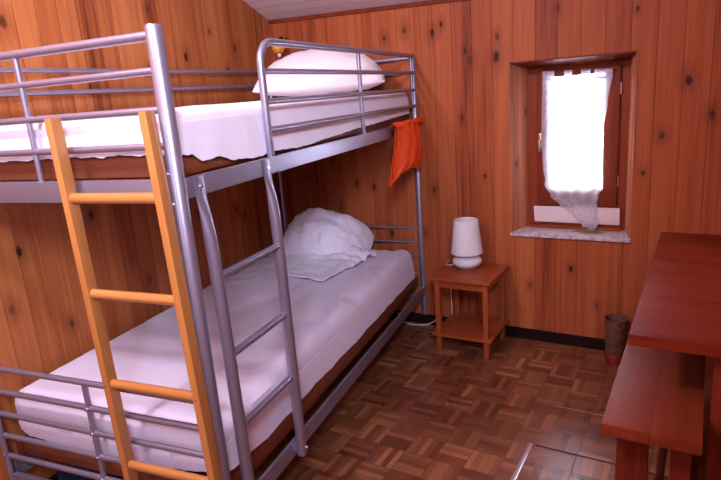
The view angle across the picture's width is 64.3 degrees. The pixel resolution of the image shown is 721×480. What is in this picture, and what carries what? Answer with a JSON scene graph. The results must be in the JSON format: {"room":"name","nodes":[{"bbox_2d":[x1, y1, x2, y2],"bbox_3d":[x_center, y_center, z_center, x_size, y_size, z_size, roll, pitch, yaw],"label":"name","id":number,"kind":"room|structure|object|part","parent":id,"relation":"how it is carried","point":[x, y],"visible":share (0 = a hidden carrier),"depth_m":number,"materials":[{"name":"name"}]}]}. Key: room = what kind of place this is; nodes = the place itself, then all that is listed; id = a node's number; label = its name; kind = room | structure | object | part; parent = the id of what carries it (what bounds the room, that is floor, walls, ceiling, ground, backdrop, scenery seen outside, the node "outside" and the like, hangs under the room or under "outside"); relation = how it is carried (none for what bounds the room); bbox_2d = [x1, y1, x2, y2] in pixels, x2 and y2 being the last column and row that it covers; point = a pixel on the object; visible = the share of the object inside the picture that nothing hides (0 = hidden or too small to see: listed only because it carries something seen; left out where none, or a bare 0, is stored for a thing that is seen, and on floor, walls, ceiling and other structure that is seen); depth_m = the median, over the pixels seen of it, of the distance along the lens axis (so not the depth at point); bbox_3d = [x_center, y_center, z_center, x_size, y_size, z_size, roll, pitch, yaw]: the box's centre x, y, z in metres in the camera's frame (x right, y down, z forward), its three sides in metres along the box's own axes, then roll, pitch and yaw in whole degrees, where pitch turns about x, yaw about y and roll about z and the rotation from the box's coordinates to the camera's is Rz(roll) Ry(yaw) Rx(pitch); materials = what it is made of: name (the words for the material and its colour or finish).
{"room":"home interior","nodes":[
{"label":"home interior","id":0,"kind":"room"},
{"bbox_2d":[0,0,290,479],"bbox_3d":[-1.538,-0.707,1.675,0.120,3.700,5.200,2,15,22],"label":"wall","id":1,"kind":"structure","parent":0,"point":[45,326],"depth_m":2.54,"materials":[{"name":"brown wood"}]},
{"bbox_2d":[48,473,57,479],"bbox_3d":[-1.291,1.020,2.208,0.020,0.062,4.450,2,15,22],"label":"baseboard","id":2,"kind":"structure","parent":1,"relation":"attached to","point":[55,476],"depth_m":2.32,"materials":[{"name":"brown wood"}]},
{"bbox_2d":[243,0,427,19],"bbox_3d":[-0.633,-1.529,0.997,4.900,2.060,5.377,4,17,30],"label":"ceiling","id":3,"kind":"structure","parent":0,"point":[270,9],"depth_m":3.44,"materials":[{"name":"wood"}]},
{"bbox_2d":[122,318,711,479],"bbox_3d":[-0.329,1.149,1.696,4.300,0.080,5.107,4,17,31],"label":"floor","id":4,"kind":"structure","parent":0,"point":[417,411],"depth_m":2.70,"materials":[{"name":"wood"}]},
{"bbox_2d":[57,464,123,479],"bbox_3d":[-1.033,0.907,2.454,0.230,0.127,0.420,2,15,22],"label":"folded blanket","id":5,"kind":"object","parent":4,"relation":"on","point":[62,475],"visible":0.02,"depth_m":2.33,"materials":[{"name":"blue fabric"}]},
{"bbox_2d":[44,110,222,479],"bbox_3d":[-0.606,0.382,1.658,0.394,1.462,0.037,2,15,23],"label":"wooden ladder","id":6,"kind":"object","parent":4,"relation":"on","point":[160,196],"visible":1,"depth_m":1.59,"materials":[{"name":"brown wood"}]},
{"bbox_3d":[-0.762,0.378,1.723,0.056,1.462,0.036,2,15,22],"label":"rail","id":7,"kind":"part","parent":6,"relation":"part of","materials":[{"name":"brown wood"}]},
{"bbox_3d":[-0.456,0.386,1.596,0.069,1.462,0.036,2,15,22],"label":"rail","id":8,"kind":"part","parent":6,"relation":"part of","materials":[{"name":"brown wood"}]},
{"bbox_2d":[0,23,426,479],"bbox_3d":[-0.469,-0.008,2.736,1.064,1.665,2.192,2,15,22],"label":"bunk bed","id":9,"kind":"object","parent":4,"relation":"on","point":[31,181],"visible":0.7,"depth_m":1.83,"materials":[{"name":"silver metal"}]},
{"bbox_3d":[-1.351,0.246,1.982,0.023,1.653,0.023,2,15,22],"label":"post","id":10,"kind":"part","parent":9,"relation":"part of","materials":[{"name":"silver metal"}]},
{"bbox_3d":[-0.854,0.723,1.910,0.962,0.020,0.020,2,15,23],"label":"rail","id":11,"kind":"part","parent":9,"relation":"part of","materials":[{"name":"silver metal"}]},
{"bbox_3d":[-0.847,0.805,1.931,0.962,0.020,0.020,2,15,23],"label":"rail","id":12,"kind":"part","parent":9,"relation":"part of","materials":[{"name":"silver metal"}]},
{"bbox_3d":[-0.950,-0.515,1.594,0.962,0.025,0.025,2,15,23],"label":"rail","id":13,"kind":"part","parent":9,"relation":"part of","materials":[{"name":"silver metal"}]},
{"bbox_3d":[-0.944,-0.435,1.614,0.962,0.020,0.020,2,15,23],"label":"rail","id":14,"kind":"part","parent":9,"relation":"part of","materials":[{"name":"silver metal"}]},
{"bbox_3d":[-0.937,-0.343,1.638,0.962,0.020,0.020,2,15,23],"label":"rail","id":15,"kind":"part","parent":9,"relation":"part of","materials":[{"name":"silver metal"}]},
{"bbox_3d":[-0.930,-0.255,1.660,0.962,0.020,0.020,2,15,23],"label":"rail","id":16,"kind":"part","parent":9,"relation":"part of","materials":[{"name":"silver metal"}]},
{"bbox_3d":[-0.874,0.461,1.843,0.962,0.020,0.020,2,15,23],"label":"rail","id":17,"kind":"part","parent":9,"relation":"part of","materials":[{"name":"silver metal"}]},
{"bbox_3d":[-0.867,0.548,1.865,0.962,0.020,0.020,2,15,23],"label":"rail","id":18,"kind":"part","parent":9,"relation":"part of","materials":[{"name":"silver metal"}]},
{"bbox_3d":[-0.860,0.636,1.888,0.962,0.020,0.020,2,15,23],"label":"rail","id":19,"kind":"part","parent":9,"relation":"part of","materials":[{"name":"silver metal"}]},
{"bbox_3d":[-0.982,-0.722,2.750,0.020,0.019,2.140,2,15,23],"label":"guard rail","id":20,"kind":"part","parent":9,"relation":"part of","materials":[{"name":"silver metal"}]},
{"bbox_3d":[-0.989,-0.802,2.729,0.020,0.019,2.140,2,15,23],"label":"guard rail","id":21,"kind":"part","parent":9,"relation":"part of","materials":[{"name":"silver metal"}]},
{"bbox_3d":[-0.446,0.271,1.607,0.043,1.653,0.043,2,15,22],"label":"post","id":22,"kind":"part","parent":9,"relation":"part of","materials":[{"name":"silver metal"}]},
{"bbox_2d":[0,93,409,161],"bbox_3d":[-0.521,-0.534,2.598,0.918,0.182,2.089,2,15,22],"label":"mattress","id":23,"kind":"object","parent":9,"relation":"on","point":[232,131],"visible":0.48,"depth_m":1.74,"materials":[{"name":"white fabric"}]},
{"bbox_2d":[252,50,384,96],"bbox_3d":[-0.221,-0.926,3.170,0.702,0.257,0.453,-4,14,3],"label":"pillow","id":24,"kind":"object","parent":23,"relation":"on","point":[290,85],"visible":0.75,"depth_m":2.98,"materials":[{"name":"white fabric"}]},
{"bbox_2d":[15,249,414,471],"bbox_3d":[-0.473,0.392,2.839,0.945,0.205,2.058,2,15,22],"label":"mattress","id":25,"kind":"object","parent":9,"relation":"on","point":[330,315],"visible":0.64,"depth_m":2.29,"materials":[{"name":"white fabric"}]},
{"bbox_2d":[283,208,376,280],"bbox_3d":[-0.268,0.025,3.443,0.645,0.407,0.708,6,17,34],"label":"pillow","id":26,"kind":"object","parent":25,"relation":"on","point":[320,243],"visible":0.83,"depth_m":3.37,"materials":[{"name":"white fabric"}]},
{"bbox_3d":[-0.451,0.513,2.881,0.918,0.060,2.100,2,15,22],"label":"frame","id":27,"kind":"part","parent":9,"relation":"part of","materials":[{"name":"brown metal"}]},
{"bbox_3d":[-0.529,-0.302,3.881,0.032,1.653,0.032,2,15,23],"label":"post","id":28,"kind":"part","parent":9,"relation":"part of","materials":[{"name":"silver metal"}]},
{"bbox_3d":[-0.528,-0.476,2.629,0.918,0.060,2.100,2,15,22],"label":"frame","id":29,"kind":"part","parent":9,"relation":"part of","materials":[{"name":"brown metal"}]},
{"bbox_3d":[0.000,-0.658,2.610,0.025,0.412,1.682,2,15,22],"label":"guard frame","id":30,"kind":"part","parent":9,"relation":"part of","materials":[{"name":"silver metal"}]},
{"bbox_3d":[-0.005,-0.757,2.591,0.020,0.020,1.670,2,15,23],"label":"guard rail","id":31,"kind":"part","parent":9,"relation":"part of","materials":[{"name":"silver metal"}]},
{"bbox_3d":[0.002,-0.665,2.615,0.020,0.020,1.670,2,15,23],"label":"guard rail","id":32,"kind":"part","parent":9,"relation":"part of","materials":[{"name":"silver metal"}]},
{"bbox_3d":[0.009,-0.577,2.637,0.020,0.020,1.670,2,15,23],"label":"guard rail","id":33,"kind":"part","parent":9,"relation":"part of","materials":[{"name":"silver metal"}]},
{"bbox_3d":[-0.070,-0.088,3.748,0.962,0.016,0.016,2,15,22],"label":"rail","id":34,"kind":"part","parent":9,"relation":"part of","materials":[{"name":"silver metal"}]},
{"bbox_3d":[-0.146,-1.064,3.499,0.962,0.025,0.025,2,15,22],"label":"rail","id":35,"kind":"part","parent":9,"relation":"part of","materials":[{"name":"silver metal"}]},
{"bbox_3d":[-0.063,0.000,3.771,0.962,0.016,0.016,2,15,22],"label":"rail","id":36,"kind":"part","parent":9,"relation":"part of","materials":[{"name":"silver metal"}]},
{"bbox_2d":[388,117,422,186],"bbox_3d":[0.273,-0.502,3.137,0.050,0.310,0.662,2,15,22],"label":"cloth bag","id":37,"kind":"object","parent":9,"relation":"hanging from","point":[408,149],"visible":1,"depth_m":3.05,"materials":[{"name":"orange fabric"}]},
{"bbox_3d":[0.359,-0.277,3.513,0.043,1.653,0.043,2,15,22],"label":"post","id":38,"kind":"part","parent":9,"relation":"part of","materials":[{"name":"silver metal"}]},
{"bbox_2d":[398,313,435,324],"bbox_3d":[0.365,0.507,3.688,0.306,0.073,0.055,4,17,31],"label":"cable","id":39,"kind":"object","parent":4,"relation":"on","point":[398,313],"visible":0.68,"depth_m":3.68,"materials":[{"name":"white plastic"}]},
{"bbox_2d":[429,260,508,359],"bbox_3d":[0.633,0.391,3.300,0.351,0.449,0.349,4,17,31],"label":"nightstand","id":40,"kind":"object","parent":4,"relation":"on","point":[485,329],"visible":0.91,"depth_m":3.23,"materials":[{"name":"orange wood"}]},
{"bbox_3d":[0.445,0.427,3.252,0.028,0.432,0.028,4,17,31],"label":"leg","id":41,"kind":"part","parent":40,"relation":"part of","materials":[{"name":"orange wood"}]},
{"bbox_3d":[0.589,0.356,3.486,0.028,0.432,0.028,4,17,31],"label":"leg","id":42,"kind":"part","parent":40,"relation":"part of","materials":[{"name":"orange wood"}]},
{"bbox_2d":[446,217,482,312],"bbox_3d":[0.584,0.198,3.352,0.180,0.663,0.281,-17,19,-40],"label":"table lamp","id":43,"kind":"object","parent":40,"relation":"on","point":[466,247],"visible":0.98,"depth_m":3.21,"materials":[{"name":"white ceramic"}]},
{"bbox_3d":[0.540,0.312,3.463,0.051,0.396,0.150,-5,14,-3],"label":"cord","id":44,"kind":"part","parent":43,"relation":"part of","materials":[{"name":"white plastic"}]},
{"bbox_3d":[0.601,-0.022,3.257,0.180,0.192,0.180,4,17,31],"label":"lamp shade","id":45,"kind":"part","parent":43,"relation":"part of","materials":[{"name":"white fabric"}]},
{"bbox_2d":[432,312,508,343],"bbox_3d":[0.642,0.504,3.326,0.345,0.016,0.335,4,17,31],"label":"shelf","id":46,"kind":"object","parent":40,"relation":"attached to","point":[462,326],"depth_m":3.29,"materials":[{"name":"orange wood"}]},
{"bbox_3d":[0.682,0.444,3.111,0.028,0.432,0.028,4,17,31],"label":"leg","id":47,"kind":"part","parent":40,"relation":"part of","materials":[{"name":"orange wood"}]},
{"bbox_3d":[0.826,0.373,3.345,0.028,0.432,0.028,4,17,31],"label":"leg","id":48,"kind":"part","parent":40,"relation":"part of","materials":[{"name":"orange wood"}]},
{"bbox_2d":[510,406,706,479],"bbox_3d":[1.048,0.962,1.823,1.190,0.010,1.308,4,17,31],"label":"floor hatch","id":49,"kind":"object","parent":4,"relation":"on","point":[571,445],"visible":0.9,"depth_m":2.29,"materials":[{"name":"wood"}]},
{"bbox_3d":[0.968,1.007,1.674,1.170,0.010,0.958,4,17,31],"label":"hatch panel","id":50,"kind":"part","parent":49,"relation":"part of","materials":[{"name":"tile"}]},
{"bbox_2d":[601,337,704,479],"bbox_3d":[1.040,0.679,2.017,0.263,0.437,0.738,4,17,31],"label":"bench","id":51,"kind":"object","parent":49,"relation":"on","point":[656,398],"visible":0.86,"depth_m":1.80,"materials":[{"name":"red wood"}]},
{"bbox_3d":[0.859,0.761,1.823,0.090,0.401,0.035,4,17,31],"label":"leg","id":52,"kind":"part","parent":51,"relation":"part of","materials":[{"name":"red wood"}]},
{"bbox_3d":[0.973,0.770,1.755,0.055,0.401,0.035,4,17,31],"label":"leg","id":53,"kind":"part","parent":51,"relation":"part of","materials":[{"name":"red wood"}]},
{"bbox_2d":[605,314,628,364],"bbox_3d":[1.331,0.521,2.990,0.116,0.245,0.116,4,17,31],"label":"waste bin","id":54,"kind":"object","parent":4,"relation":"on","point":[616,325],"visible":0.9,"depth_m":2.96,"materials":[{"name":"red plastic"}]},
{"bbox_2d":[628,232,720,479],"bbox_3d":[1.666,0.490,2.118,1.110,0.684,1.328,4,17,31],"label":"table","id":55,"kind":"object","parent":4,"relation":"on","point":[679,307],"visible":0.94,"depth_m":1.94,"materials":[{"name":"red wood"}]},
{"bbox_3d":[1.702,0.354,2.711,0.090,0.649,0.060,4,17,31],"label":"leg","id":56,"kind":"part","parent":55,"relation":"part of","materials":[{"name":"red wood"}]},
{"bbox_3d":[1.125,0.631,1.774,0.090,0.636,0.060,4,17,31],"label":"leg","id":57,"kind":"part","parent":55,"relation":"part of","materials":[{"name":"red wood"}]},
{"bbox_2d":[269,0,720,340],"bbox_3d":[0.943,-0.511,3.289,3.950,2.150,0.360,4,17,31],"label":"wall","id":58,"kind":"structure","parent":0,"point":[463,51],"depth_m":3.16,"materials":[{"name":"brown wood"}]},
{"bbox_2d":[272,36,286,57],"bbox_3d":[-0.518,-1.237,3.682,0.080,0.131,0.122,-1,15,13],"label":"wall lamp","id":59,"kind":"object","parent":58,"relation":"attached to","point":[278,50],"visible":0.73,"depth_m":3.65,"materials":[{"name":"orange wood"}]},
{"bbox_3d":[-0.522,-1.231,3.662,0.078,0.084,0.078,-15,17,-35],"label":"lamp shade","id":60,"kind":"part","parent":59,"relation":"part of","materials":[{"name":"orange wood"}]},
{"bbox_2d":[268,0,463,23],"bbox_3d":[0.855,-1.267,2.901,3.599,0.151,0.032,4,17,31],"label":"trim","id":61,"kind":"structure","parent":58,"relation":"attached to","point":[429,2],"depth_m":3.38,"materials":[{"name":"brown wood"}]},
{"bbox_2d":[390,310,705,363],"bbox_3d":[1.051,0.554,3.317,3.460,0.062,0.016,4,17,31],"label":"baseboard","id":62,"kind":"structure","parent":58,"relation":"attached to","point":[532,334],"depth_m":3.31,"materials":[{"name":"black wood"}]},
{"bbox_2d":[509,50,638,242],"bbox_3d":[1.144,-0.491,3.088,0.622,0.945,0.258,4,17,31],"label":"window","id":63,"kind":"structure","parent":58,"relation":"in","point":[528,190],"depth_m":3.10,"materials":[{"name":"brown wood"}]},
{"bbox_3d":[0.997,-0.543,3.197,0.017,0.101,0.039,4,17,31],"label":"handle","id":64,"kind":"part","parent":63,"relation":"part of","materials":[{"name":"gold metal"}]},
{"bbox_3d":[1.168,-0.040,3.185,0.622,0.018,0.218,4,17,31],"label":"sill","id":65,"kind":"part","parent":63,"relation":"part of","materials":[{"name":"stone"}]},
{"bbox_2d":[541,68,612,229],"bbox_3d":[1.156,-0.472,3.099,0.355,0.872,0.036,4,17,31],"label":"sheer curtain","id":66,"kind":"object","parent":63,"relation":"hanging from","point":[574,109],"visible":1,"depth_m":3.10,"materials":[{"name":"white fabric"}]},
{"bbox_2d":[534,206,619,224],"bbox_3d":[1.205,-0.140,3.215,0.455,0.098,0.038,4,17,31],"label":"board","id":67,"kind":"object","parent":63,"relation":"attached to","point":[604,216],"visible":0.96,"depth_m":3.24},
{"bbox_3d":[1.136,-0.884,3.003,0.375,0.021,0.006,4,17,31],"label":"curtain rod","id":68,"kind":"part","parent":63,"relation":"part of","materials":[{"name":"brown metal"}]},
{"bbox_3d":[1.183,-0.553,3.133,0.423,0.736,0.052,4,17,31],"label":"sash","id":69,"kind":"part","parent":63,"relation":"part of","materials":[{"name":"brown wood"}]},
{"bbox_2d":[573,229,605,233],"bbox_3d":[1.248,-0.048,3.122,0.173,0.013,0.076,4,17,31],"label":"sprig","id":70,"kind":"object","parent":63,"relation":"on","point":[578,230],"visible":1,"depth_m":3.12,"materials":[{"name":"green plant"}]}
]}

